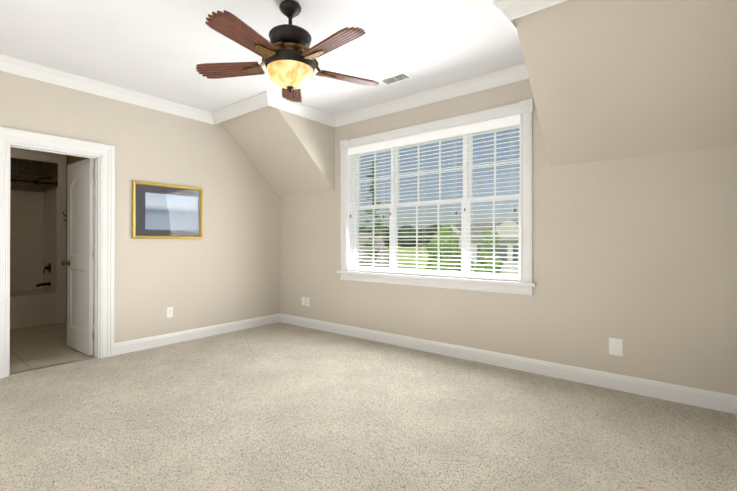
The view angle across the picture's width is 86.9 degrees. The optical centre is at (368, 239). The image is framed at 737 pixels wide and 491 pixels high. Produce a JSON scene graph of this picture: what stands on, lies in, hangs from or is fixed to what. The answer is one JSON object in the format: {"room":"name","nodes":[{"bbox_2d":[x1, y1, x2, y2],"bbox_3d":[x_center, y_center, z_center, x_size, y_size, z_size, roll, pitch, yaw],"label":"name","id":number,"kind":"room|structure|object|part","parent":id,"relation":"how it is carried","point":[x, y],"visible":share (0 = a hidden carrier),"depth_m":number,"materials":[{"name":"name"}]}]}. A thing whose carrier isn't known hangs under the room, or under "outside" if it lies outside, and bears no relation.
{"room":"empty bedroom","nodes":[
{"label":"empty bedroom","id":0,"kind":"room"},
{"bbox_2d":[10,157,66,238],"bbox_3d":[-4.941,-0.183,5.046,0.100,2.743,1.650,0,0,39],"label":"wall","id":1,"kind":"structure","parent":0,"point":[10,157],"depth_m":5.65,"materials":[{"name":"beige paint"}]},
{"bbox_2d":[10,179,57,185],"bbox_3d":[-4.972,-0.811,5.042,0.060,0.060,1.491,0,0,39],"label":"rail","id":2,"kind":"object","parent":1,"relation":"attached to","point":[56,183],"visible":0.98,"depth_m":5.42,"materials":[{"name":"grey metal"}]},
{"bbox_2d":[10,147,64,322],"bbox_3d":[-4.888,-0.036,4.977,0.068,2.450,1.620,0,0,39],"label":"trim","id":3,"kind":"structure","parent":1,"relation":"attached to","point":[59,159],"depth_m":5.58,"materials":[{"name":"white"}]},
{"bbox_2d":[10,322,93,372],"bbox_3d":[-4.334,1.247,4.542,3.270,0.119,1.930,0,0,39],"label":"floor","id":4,"kind":"structure","parent":0,"point":[32,347],"depth_m":4.25,"materials":[{"name":"beige tile"}]},
{"bbox_2d":[10,158,57,328],"bbox_3d":[-5.226,-0.181,5.242,0.766,2.741,1.516,0,0,39],"label":"bathtub","id":5,"kind":"object","parent":4,"relation":"on","point":[33,229],"visible":0.73,"depth_m":5.82,"materials":[{"name":"white"}]},
{"bbox_2d":[66,155,93,322],"bbox_3d":[-3.799,-0.182,5.274,3.200,2.743,0.130,0,0,39],"label":"wall","id":6,"kind":"structure","parent":0,"point":[72,159],"depth_m":5.63,"materials":[{"name":"beige paint"}]},
{"bbox_2d":[33,176,50,286],"bbox_3d":[-4.843,-0.128,5.745,0.156,1.656,0.210,0,0,39],"label":"shower fixture","id":7,"kind":"object","parent":6,"relation":"attached to","point":[48,267],"visible":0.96,"depth_m":5.77,"materials":[{"name":"grey metal"}]},
{"bbox_2d":[65,155,93,330],"bbox_3d":[-3.496,-0.037,4.931,2.300,2.450,0.045,0,0,39],"label":"trim","id":8,"kind":"structure","parent":6,"relation":"attached to","point":[65,155],"depth_m":5.63,"materials":[{"name":"white wood"}]},
{"bbox_2d":[0,71,279,342],"bbox_3d":[-2.674,-0.187,4.023,0.120,2.743,4.740,0,0,39],"label":"wall","id":9,"kind":"structure","parent":0,"point":[226,269],"depth_m":4.48,"materials":[{"name":"beige paint"}]},
{"bbox_2d":[0,127,114,377],"bbox_3d":[-2.956,0.110,3.668,0.186,2.145,0.925,0,0,39],"label":"door frame","id":10,"kind":"structure","parent":9,"relation":"attached to","point":[104,190],"depth_m":3.89,"materials":[{"name":"white wood"}]},
{"bbox_2d":[61,158,93,355],"bbox_3d":[-3.073,0.170,4.140,0.665,2.005,0.167,0,0,36],"label":"door leaf","id":11,"kind":"structure","parent":9,"relation":"in","point":[80,240],"depth_m":4.10,"materials":[{"name":"white wood"}]},
{"bbox_2d":[0,54,214,124],"bbox_3d":[-2.918,-1.505,3.558,0.086,0.112,3.280,0,0,39],"label":"crown molding","id":12,"kind":"structure","parent":9,"relation":"attached to","point":[8,64],"depth_m":3.84,"materials":[{"name":"white wood"}]},
{"bbox_2d":[132,180,202,238],"bbox_3d":[-2.261,-0.322,4.425,0.024,0.617,0.777,0,0,39],"label":"picture frame","id":13,"kind":"object","parent":9,"relation":"attached to","point":[139,189],"depth_m":4.40,"materials":[{"name":"gold metal"}]},
{"bbox_3d":[-2.262,-0.322,4.426,0.001,0.557,0.717,0,0,39],"label":"picture glass","id":14,"kind":"part","parent":13,"relation":"part of","materials":[{"name":"glass"}]},
{"bbox_3d":[-2.242,-0.315,4.454,0.001,0.402,0.587,0,0,39],"label":"print","id":15,"kind":"part","parent":13,"relation":"part of"},
{"bbox_2d":[166,307,172,317],"bbox_3d":[-2.264,0.826,4.429,0.008,0.115,0.070,0,0,39],"label":"outlet","id":16,"kind":"object","parent":9,"relation":"attached to","point":[169,311],"visible":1,"depth_m":4.42,"materials":[{"name":"white plastic"}]},
{"bbox_2d":[114,314,277,354],"bbox_3d":[-1.953,1.127,4.811,0.016,0.122,2.120,0,0,39],"label":"baseboard","id":17,"kind":"structure","parent":9,"relation":"attached to","point":[181,336],"depth_m":4.59,"materials":[{"name":"white wood"}]},
{"bbox_2d":[0,0,524,115],"bbox_3d":[-0.732,-1.625,2.478,5.090,0.120,4.740,0,0,39],"label":"ceiling","id":18,"kind":"structure","parent":0,"point":[161,49],"depth_m":3.11,"materials":[{"name":"white paint"}]},
{"bbox_2d":[196,0,378,102],"bbox_3d":[-0.501,-1.251,2.551,1.246,0.629,1.268,0,0,39],"label":"ceiling fan","id":19,"kind":"object","parent":18,"relation":"hanging from","point":[287,54],"visible":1,"depth_m":2.48,"materials":[{"name":"brown wood"}]},
{"bbox_2d":[377,71,414,85],"bbox_3d":[0.259,-1.555,3.759,0.326,0.009,0.186,0,0,39],"label":"ceiling vent","id":20,"kind":"object","parent":18,"relation":"in","point":[395,78],"visible":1,"depth_m":3.74,"materials":[{"name":"white metal"}]},
{"bbox_2d":[220,106,334,196],"bbox_3d":[-1.181,-1.093,4.927,1.090,0.923,1.030,0,0,39],"label":"wall","id":21,"kind":"structure","parent":0,"point":[288,153],"depth_m":4.86,"materials":[{"name":"beige paint"}]},
{"bbox_2d":[212,91,275,123],"bbox_3d":[-1.460,-1.501,4.437,1.086,0.112,0.086,0,0,39],"label":"crown molding","id":22,"kind":"structure","parent":21,"relation":"attached to","point":[264,99],"depth_m":4.38,"materials":[{"name":"white wood"}]},
{"bbox_2d":[272,94,335,125],"bbox_3d":[-0.749,-1.501,4.526,0.086,0.112,0.900,0,0,39],"label":"crown molding","id":23,"kind":"structure","parent":21,"relation":"attached to","point":[299,109],"depth_m":4.52,"materials":[{"name":"white wood"}]},
{"bbox_2d":[0,322,736,490],"bbox_3d":[-0.705,1.237,2.444,5.020,0.120,4.740,0,0,39],"label":"floor carpet","id":24,"kind":"object","parent":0,"point":[279,406],"visible":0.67,"depth_m":2.45,"materials":[{"name":"beige carpet"}]},
{"bbox_2d":[280,79,736,395],"bbox_3d":[0.725,-0.186,4.200,4.970,2.743,0.220,0,0,39],"label":"wall","id":25,"kind":"structure","parent":0,"point":[638,255],"depth_m":3.19,"materials":[{"name":"beige paint"}]},
{"bbox_2d":[302,297,309,305],"bbox_3d":[-0.865,0.842,5.316,0.156,0.119,0.014,0,0,39],"label":"outlet","id":26,"kind":"object","parent":25,"relation":"attached to","point":[307,301],"depth_m":5.30,"materials":[{"name":"white plastic"}]},
{"bbox_2d":[332,63,528,126],"bbox_3d":[0.548,-1.502,4.152,2.580,0.112,0.086,0,0,39],"label":"crown molding","id":27,"kind":"structure","parent":25,"relation":"attached to","point":[516,73],"depth_m":4.00,"materials":[{"name":"white wood"}]},
{"bbox_2d":[337,99,535,295],"bbox_3d":[0.605,-0.376,4.243,2.370,1.749,0.245,0,0,39],"label":"window unit","id":28,"kind":"structure","parent":25,"relation":"in","point":[467,132],"depth_m":4.04,"materials":[{"name":"white plastic"}]},
{"bbox_2d":[278,313,729,412],"bbox_3d":[0.605,1.124,4.140,4.850,0.122,0.016,0,0,39],"label":"baseboard","id":29,"kind":"structure","parent":25,"relation":"attached to","point":[718,401],"depth_m":3.39,"materials":[{"name":"white wood"}]},
{"bbox_2d":[609,338,622,355],"bbox_3d":[1.952,0.845,3.070,0.092,0.132,0.008,0,0,39],"label":"outlet","id":30,"kind":"object","parent":25,"relation":"attached to","point":[615,346],"visible":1,"depth_m":3.06,"materials":[{"name":"white plastic"}]},
{"bbox_2d":[730,394,736,416],"bbox_3d":[1.128,1.110,0.922,0.016,0.122,4.350,0,0,39],"label":"baseboard","id":31,"kind":"structure","parent":25,"relation":"attached to","point":[733,398],"depth_m":2.64,"materials":[{"name":"white wood"}]},
{"bbox_2d":[514,0,736,165],"bbox_3d":[1.722,-1.103,2.608,1.180,0.923,1.030,0,0,39],"label":"sloped ceiling","id":32,"kind":"structure","parent":0,"point":[613,79],"depth_m":2.60,"materials":[{"name":"beige paint"}]},
{"bbox_2d":[509,24,524,63],"bbox_3d":[1.199,-1.507,2.970,0.086,0.112,0.900,0,0,39],"label":"crown molding","id":33,"kind":"structure","parent":32,"relation":"attached to","point":[513,26],"depth_m":2.79,"materials":[{"name":"white wood"}]},
{"bbox_2d":[493,0,566,23],"bbox_3d":[1.297,-1.511,2.235,1.156,0.112,0.086,0,0,39],"label":"crown molding","id":34,"kind":"structure","parent":32,"relation":"attached to","point":[509,11],"depth_m":2.51,"materials":[{"name":"white wood"}]},
{"label":"outside","id":35,"kind":"structure","parent":0,"visible":0},
{"bbox_2d":[385,244,428,268],"bbox_3d":[22.371,2.785,115.383,700.000,4.180,199.000,0,0,39],"label":"lawn","id":36,"kind":"structure","parent":35,"point":[404,251],"depth_m":81.66,"materials":[{"name":"green plant"}]},
{"bbox_2d":[361,160,383,265],"bbox_3d":[0.061,1.023,11.571,0.829,6.790,0.472,0,0,39],"label":"pine tree","id":37,"kind":"object","parent":36,"relation":"on","point":[376,232],"depth_m":11.50,"materials":[{"name":"green plant"}]},
{"bbox_2d":[359,233,388,266],"bbox_3d":[-0.595,2.030,16.758,2.732,4.820,6.194,0,0,-3],"label":"house","id":38,"kind":"structure","parent":36,"relation":"on","point":[377,240],"depth_m":16.48,"materials":[{"name":"beige"}]},
{"bbox_2d":[359,222,460,246],"bbox_3d":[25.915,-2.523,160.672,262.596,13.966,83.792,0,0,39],"label":"tree","id":39,"kind":"object","parent":36,"relation":"on","point":[429,232],"depth_m":140.32,"materials":[{"name":"green plant"}]},
{"bbox_2d":[426,225,502,272],"bbox_3d":[6.095,1.639,25.145,5.676,5.265,3.423,0,0,39],"label":"trees","id":40,"kind":"object","parent":36,"relation":"on","point":[488,232],"depth_m":25.01,"materials":[{"name":"green plant"}]},
{"bbox_2d":[451,221,503,248],"bbox_3d":[22.542,-0.070,75.653,11.900,6.900,17.000,0,0,-43],"label":"house","id":41,"kind":"structure","parent":36,"relation":"on","point":[477,226],"depth_m":73.56,"materials":[{"name":"grey"}]},
{"bbox_2d":[471,219,517,273],"bbox_3d":[19.763,0.664,40.750,17.000,6.400,11.900,0,0,33],"label":"house","id":42,"kind":"structure","parent":36,"relation":"on","point":[505,223],"depth_m":38.09,"materials":[{"name":"grey"}]}
]}

